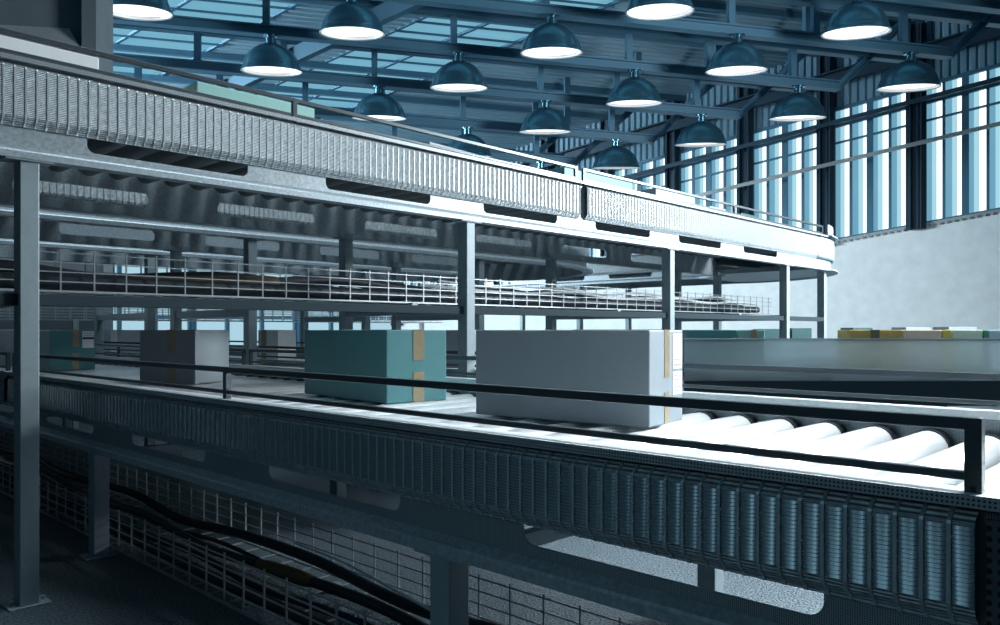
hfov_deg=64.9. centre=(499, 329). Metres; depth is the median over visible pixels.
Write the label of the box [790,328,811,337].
cardboard box
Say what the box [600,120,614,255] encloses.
column
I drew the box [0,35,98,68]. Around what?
cardboard box
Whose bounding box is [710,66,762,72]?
diffuser
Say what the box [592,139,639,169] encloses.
pendant lamp
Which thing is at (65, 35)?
trim
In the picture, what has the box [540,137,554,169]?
column
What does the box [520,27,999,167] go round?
trim
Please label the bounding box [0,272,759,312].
cable
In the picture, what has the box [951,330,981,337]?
cardboard box
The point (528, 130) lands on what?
diffuser
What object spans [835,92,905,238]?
window
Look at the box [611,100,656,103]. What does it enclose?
diffuser
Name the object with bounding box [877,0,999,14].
roof truss
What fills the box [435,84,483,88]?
diffuser
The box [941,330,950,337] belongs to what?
cardboard box
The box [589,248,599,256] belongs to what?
window
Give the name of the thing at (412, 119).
roof truss
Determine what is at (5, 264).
cable
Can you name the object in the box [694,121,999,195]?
trim
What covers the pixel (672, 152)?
column
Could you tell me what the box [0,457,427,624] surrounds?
cable
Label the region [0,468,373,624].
cable
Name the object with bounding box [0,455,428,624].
cable
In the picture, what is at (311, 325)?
window
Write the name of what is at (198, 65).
roof truss
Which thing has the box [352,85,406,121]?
pendant lamp
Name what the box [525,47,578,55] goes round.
diffuser
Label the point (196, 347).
cardboard box
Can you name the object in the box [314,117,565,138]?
trim
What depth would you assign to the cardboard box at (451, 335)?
4.85 m
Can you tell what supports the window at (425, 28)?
attached to the ceiling
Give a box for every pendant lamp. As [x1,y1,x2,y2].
[113,0,173,20]
[240,33,302,76]
[319,0,384,40]
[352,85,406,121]
[430,52,487,92]
[447,127,491,157]
[519,100,570,134]
[520,13,582,59]
[535,162,548,169]
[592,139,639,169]
[606,69,661,107]
[625,0,694,20]
[675,114,726,146]
[705,33,767,76]
[769,85,826,121]
[820,0,891,40]
[876,51,941,92]
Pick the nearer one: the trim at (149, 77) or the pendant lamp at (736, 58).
the pendant lamp at (736, 58)
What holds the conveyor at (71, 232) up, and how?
on the floor
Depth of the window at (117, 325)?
21.78 m
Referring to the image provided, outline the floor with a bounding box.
[0,381,999,624]
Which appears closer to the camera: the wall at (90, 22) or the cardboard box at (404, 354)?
the cardboard box at (404, 354)
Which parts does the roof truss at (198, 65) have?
web post, web post, web post, web post, web post, web post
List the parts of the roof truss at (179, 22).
web post, web post, web post, web post, web post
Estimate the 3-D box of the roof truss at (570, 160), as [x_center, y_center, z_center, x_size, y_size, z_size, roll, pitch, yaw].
[-8.720,-4.548,14.550,23.542,2.386,0.160,0,0,-9]
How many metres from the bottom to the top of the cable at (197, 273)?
0.122 m
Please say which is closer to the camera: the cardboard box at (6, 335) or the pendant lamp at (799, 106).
the cardboard box at (6, 335)
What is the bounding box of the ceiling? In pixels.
[154,0,924,148]
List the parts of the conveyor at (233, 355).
guard rail, guard rail, guard rail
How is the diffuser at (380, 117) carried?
attached to the pendant lamp at (380, 105)
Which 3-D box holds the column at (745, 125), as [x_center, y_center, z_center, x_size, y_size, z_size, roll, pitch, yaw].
[5.363,-3.530,17.254,0.360,4.045,0.260,0,0,33]
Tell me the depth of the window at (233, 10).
15.58 m
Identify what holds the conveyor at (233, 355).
on the floor
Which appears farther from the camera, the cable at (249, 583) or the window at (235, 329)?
the window at (235, 329)
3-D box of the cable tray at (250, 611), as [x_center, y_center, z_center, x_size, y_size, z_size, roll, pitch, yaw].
[-1.605,0.850,3.598,9.103,0.200,0.438,0,0,44]
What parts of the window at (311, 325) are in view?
pane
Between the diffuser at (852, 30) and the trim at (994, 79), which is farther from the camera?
the trim at (994, 79)
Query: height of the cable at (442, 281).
0.045 m
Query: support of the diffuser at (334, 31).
attached to the pendant lamp at (350, 20)
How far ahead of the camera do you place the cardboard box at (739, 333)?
5.31 m
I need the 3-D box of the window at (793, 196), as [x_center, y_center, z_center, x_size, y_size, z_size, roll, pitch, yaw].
[6.111,-3.077,16.875,1.443,2.962,0.135,0,0,33]
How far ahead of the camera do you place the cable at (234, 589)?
2.87 m
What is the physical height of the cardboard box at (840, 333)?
0.278 m
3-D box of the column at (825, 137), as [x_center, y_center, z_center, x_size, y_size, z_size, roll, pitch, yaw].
[6.757,-3.760,16.340,0.360,4.045,0.260,0,0,33]
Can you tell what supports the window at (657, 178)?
in the wall at (943, 274)
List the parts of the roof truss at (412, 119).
web post, web post, web post, web post, web post, web post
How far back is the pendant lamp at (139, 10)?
10.68 m
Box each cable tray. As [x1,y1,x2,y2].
[0,248,770,314]
[0,306,442,428]
[0,429,632,624]
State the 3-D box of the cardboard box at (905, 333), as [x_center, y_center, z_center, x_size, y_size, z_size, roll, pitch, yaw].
[2.849,0.138,5.410,0.261,0.277,0.200,0,0,0]
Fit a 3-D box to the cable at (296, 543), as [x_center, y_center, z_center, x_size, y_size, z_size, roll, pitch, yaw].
[-0.175,0.797,2.203,0.033,0.034,1.916,0,0,-39]
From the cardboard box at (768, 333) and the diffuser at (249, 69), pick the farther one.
the diffuser at (249, 69)
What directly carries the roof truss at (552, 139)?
attached to the ceiling
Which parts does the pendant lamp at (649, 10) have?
lamp shade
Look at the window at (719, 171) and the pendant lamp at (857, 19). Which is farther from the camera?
the window at (719, 171)
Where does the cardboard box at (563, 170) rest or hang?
on the conveyor at (190, 152)
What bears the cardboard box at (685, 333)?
on the conveyor at (968, 355)
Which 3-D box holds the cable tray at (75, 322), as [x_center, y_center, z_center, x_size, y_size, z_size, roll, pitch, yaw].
[-3.790,0.365,7.930,0.461,1.170,8.204,0,0,44]
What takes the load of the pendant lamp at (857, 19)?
hanging from the roof truss at (983, 6)
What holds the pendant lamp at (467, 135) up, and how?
hanging from the roof truss at (412, 119)
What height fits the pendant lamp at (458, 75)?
0.613 m
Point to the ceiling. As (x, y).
(304, 16)
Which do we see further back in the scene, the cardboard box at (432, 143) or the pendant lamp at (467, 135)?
the pendant lamp at (467, 135)
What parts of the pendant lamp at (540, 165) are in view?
lamp shade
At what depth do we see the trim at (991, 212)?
15.32 m
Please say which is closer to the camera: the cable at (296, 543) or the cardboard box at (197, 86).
the cable at (296, 543)
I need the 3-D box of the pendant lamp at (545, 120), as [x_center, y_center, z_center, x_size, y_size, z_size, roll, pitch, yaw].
[0.788,-3.689,13.737,0.910,0.613,0.907,0,0,-40]
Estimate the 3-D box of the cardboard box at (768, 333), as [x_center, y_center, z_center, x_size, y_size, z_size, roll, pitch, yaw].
[3.278,0.131,9.646,0.251,0.290,0.350,0,0,0]
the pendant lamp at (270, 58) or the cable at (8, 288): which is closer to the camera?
the cable at (8, 288)
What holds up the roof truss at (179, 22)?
attached to the wall at (90, 22)
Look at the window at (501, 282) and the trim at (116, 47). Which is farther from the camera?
the window at (501, 282)
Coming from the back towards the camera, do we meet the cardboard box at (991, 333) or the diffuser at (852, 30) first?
the diffuser at (852, 30)
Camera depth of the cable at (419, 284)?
5.73 m
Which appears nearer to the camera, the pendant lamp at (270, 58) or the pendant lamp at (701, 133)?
the pendant lamp at (270, 58)
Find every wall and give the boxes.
[0,0,112,411]
[401,20,999,337]
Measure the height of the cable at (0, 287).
0.050 m
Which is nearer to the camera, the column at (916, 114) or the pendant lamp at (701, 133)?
the pendant lamp at (701, 133)
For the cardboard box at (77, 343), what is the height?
0.278 m
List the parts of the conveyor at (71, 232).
leg, head plate, leg, leg, head plate, leg, head plate, leg, head plate, leg, leg, head plate, leg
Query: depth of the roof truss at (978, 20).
11.99 m
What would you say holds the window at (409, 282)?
in the wall at (943, 274)
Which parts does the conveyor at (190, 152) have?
leg, foot plate, head plate, guard rail, rail post, leg, head plate, leg, head plate, leg, leg, head plate, rail post, leg, rail post, leg, leg, head plate, leg, head plate, guard rail, leg, leg, leg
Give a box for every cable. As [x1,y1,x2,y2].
[0,259,742,305]
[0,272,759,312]
[0,287,742,312]
[0,446,502,624]
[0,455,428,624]
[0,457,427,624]
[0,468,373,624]
[0,475,334,624]
[8,288,730,312]
[113,271,661,301]
[294,542,429,610]
[418,283,755,304]
[437,280,733,300]
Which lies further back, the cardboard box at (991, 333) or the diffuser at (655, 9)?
the diffuser at (655, 9)
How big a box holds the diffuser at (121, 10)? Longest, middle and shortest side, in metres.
0.800 x 0.800 x 0.015 m
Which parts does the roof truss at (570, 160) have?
web post, web post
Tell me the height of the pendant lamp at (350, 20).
0.613 m
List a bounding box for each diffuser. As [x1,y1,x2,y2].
[113,4,168,16]
[246,66,298,72]
[323,27,380,36]
[370,116,399,118]
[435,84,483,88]
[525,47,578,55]
[528,130,564,131]
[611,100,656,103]
[630,4,689,15]
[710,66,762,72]
[777,116,817,118]
[825,26,886,35]
[883,84,935,88]
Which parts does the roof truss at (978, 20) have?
web post, web post, web post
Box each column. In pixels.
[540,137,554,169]
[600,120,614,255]
[665,100,680,190]
[737,87,753,214]
[816,55,835,245]
[906,20,926,229]
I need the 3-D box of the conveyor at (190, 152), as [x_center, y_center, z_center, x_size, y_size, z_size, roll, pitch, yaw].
[-1.518,-0.046,6.786,5.613,1.992,10.892,0,0,44]
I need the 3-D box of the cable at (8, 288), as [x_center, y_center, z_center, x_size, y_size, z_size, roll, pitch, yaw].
[-0.629,-0.194,4.900,0.056,0.046,8.800,0,0,44]
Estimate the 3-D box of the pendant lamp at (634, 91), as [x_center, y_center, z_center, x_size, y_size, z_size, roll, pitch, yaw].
[2.182,-3.920,12.823,0.910,0.613,0.907,0,0,-40]
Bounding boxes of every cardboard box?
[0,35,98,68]
[0,329,44,365]
[39,330,94,370]
[104,330,139,352]
[140,330,228,383]
[183,81,313,117]
[258,330,295,359]
[305,330,445,403]
[425,142,480,155]
[446,330,475,368]
[476,329,681,427]
[547,167,631,189]
[636,188,694,203]
[682,330,735,369]
[736,330,763,337]
[753,329,778,337]
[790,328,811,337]
[837,330,901,337]
[841,328,872,329]
[892,327,930,329]
[902,330,940,337]
[933,327,976,329]
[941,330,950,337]
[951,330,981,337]
[982,330,987,337]
[988,330,999,337]
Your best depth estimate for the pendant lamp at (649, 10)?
10.60 m
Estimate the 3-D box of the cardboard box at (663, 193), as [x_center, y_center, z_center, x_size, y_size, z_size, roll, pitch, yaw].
[1.346,-1.013,6.718,0.360,0.281,0.622,0,0,44]
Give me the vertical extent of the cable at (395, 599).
0.084 m
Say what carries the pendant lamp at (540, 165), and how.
hanging from the roof truss at (570, 160)
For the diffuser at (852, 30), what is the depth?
11.02 m
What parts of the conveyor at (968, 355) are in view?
guard panel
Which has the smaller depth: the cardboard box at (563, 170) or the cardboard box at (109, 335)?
the cardboard box at (563, 170)
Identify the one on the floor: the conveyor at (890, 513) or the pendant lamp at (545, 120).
the conveyor at (890, 513)
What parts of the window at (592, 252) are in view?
pane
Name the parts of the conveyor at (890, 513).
guard rail, rail post, rail post, leg, head plate, leg, foot plate, rail post, guard rail, rail post, rail post, rail post, leg, head plate, leg, guard rail, guard rail, leg, rail post, access plate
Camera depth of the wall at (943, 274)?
15.89 m
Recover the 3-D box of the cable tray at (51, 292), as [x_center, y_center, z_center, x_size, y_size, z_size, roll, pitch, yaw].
[-0.562,-0.234,4.903,0.600,0.197,9.103,0,0,44]
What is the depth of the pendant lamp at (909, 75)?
12.09 m
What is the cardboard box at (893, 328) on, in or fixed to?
on the conveyor
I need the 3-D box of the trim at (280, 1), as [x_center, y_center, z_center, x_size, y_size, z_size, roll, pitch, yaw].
[-7.147,-6.341,14.270,28.283,1.340,0.100,0,0,-9]
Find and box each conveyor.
[0,27,837,612]
[0,180,592,456]
[0,344,999,624]
[104,340,475,377]
[682,338,999,406]
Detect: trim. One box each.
[0,25,80,48]
[113,43,685,101]
[113,71,620,119]
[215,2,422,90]
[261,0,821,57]
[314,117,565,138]
[402,209,999,323]
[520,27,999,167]
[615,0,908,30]
[622,76,999,178]
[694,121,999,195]
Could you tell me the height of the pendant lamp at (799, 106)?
0.613 m
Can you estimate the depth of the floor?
3.12 m
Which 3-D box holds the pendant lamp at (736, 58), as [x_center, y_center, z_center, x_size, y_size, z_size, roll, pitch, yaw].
[3.575,-4.150,11.908,0.910,0.613,0.907,0,0,-40]
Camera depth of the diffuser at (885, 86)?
12.45 m
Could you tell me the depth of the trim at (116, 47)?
16.97 m
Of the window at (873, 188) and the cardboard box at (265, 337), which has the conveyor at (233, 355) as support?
the cardboard box at (265, 337)
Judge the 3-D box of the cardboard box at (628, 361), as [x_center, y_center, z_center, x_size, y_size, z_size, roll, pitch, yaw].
[0.240,0.137,2.496,0.622,0.278,0.235,0,0,36]
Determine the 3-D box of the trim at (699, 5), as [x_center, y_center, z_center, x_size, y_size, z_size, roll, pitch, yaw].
[-5.851,-6.555,13.420,28.283,1.340,0.100,0,0,-9]
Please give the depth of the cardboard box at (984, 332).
5.31 m
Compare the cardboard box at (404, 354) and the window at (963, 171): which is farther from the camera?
the window at (963, 171)
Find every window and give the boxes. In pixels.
[113,0,299,81]
[113,264,191,329]
[192,269,296,346]
[254,0,622,119]
[297,281,390,346]
[405,281,435,304]
[500,281,510,284]
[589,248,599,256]
[614,154,664,253]
[680,135,736,212]
[753,120,815,230]
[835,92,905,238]
[926,63,999,222]
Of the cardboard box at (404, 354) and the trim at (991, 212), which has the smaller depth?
the cardboard box at (404, 354)
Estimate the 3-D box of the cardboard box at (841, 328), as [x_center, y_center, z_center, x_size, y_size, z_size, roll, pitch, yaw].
[4.367,0.124,9.646,0.239,0.305,0.350,0,0,0]
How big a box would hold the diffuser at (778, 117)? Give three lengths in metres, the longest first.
0.800 x 0.800 x 0.015 m
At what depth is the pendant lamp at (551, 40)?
11.23 m
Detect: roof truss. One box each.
[113,0,913,92]
[113,6,809,119]
[113,44,721,144]
[297,52,641,165]
[374,0,999,60]
[423,77,569,165]
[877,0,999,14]
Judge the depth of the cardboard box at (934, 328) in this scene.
9.47 m

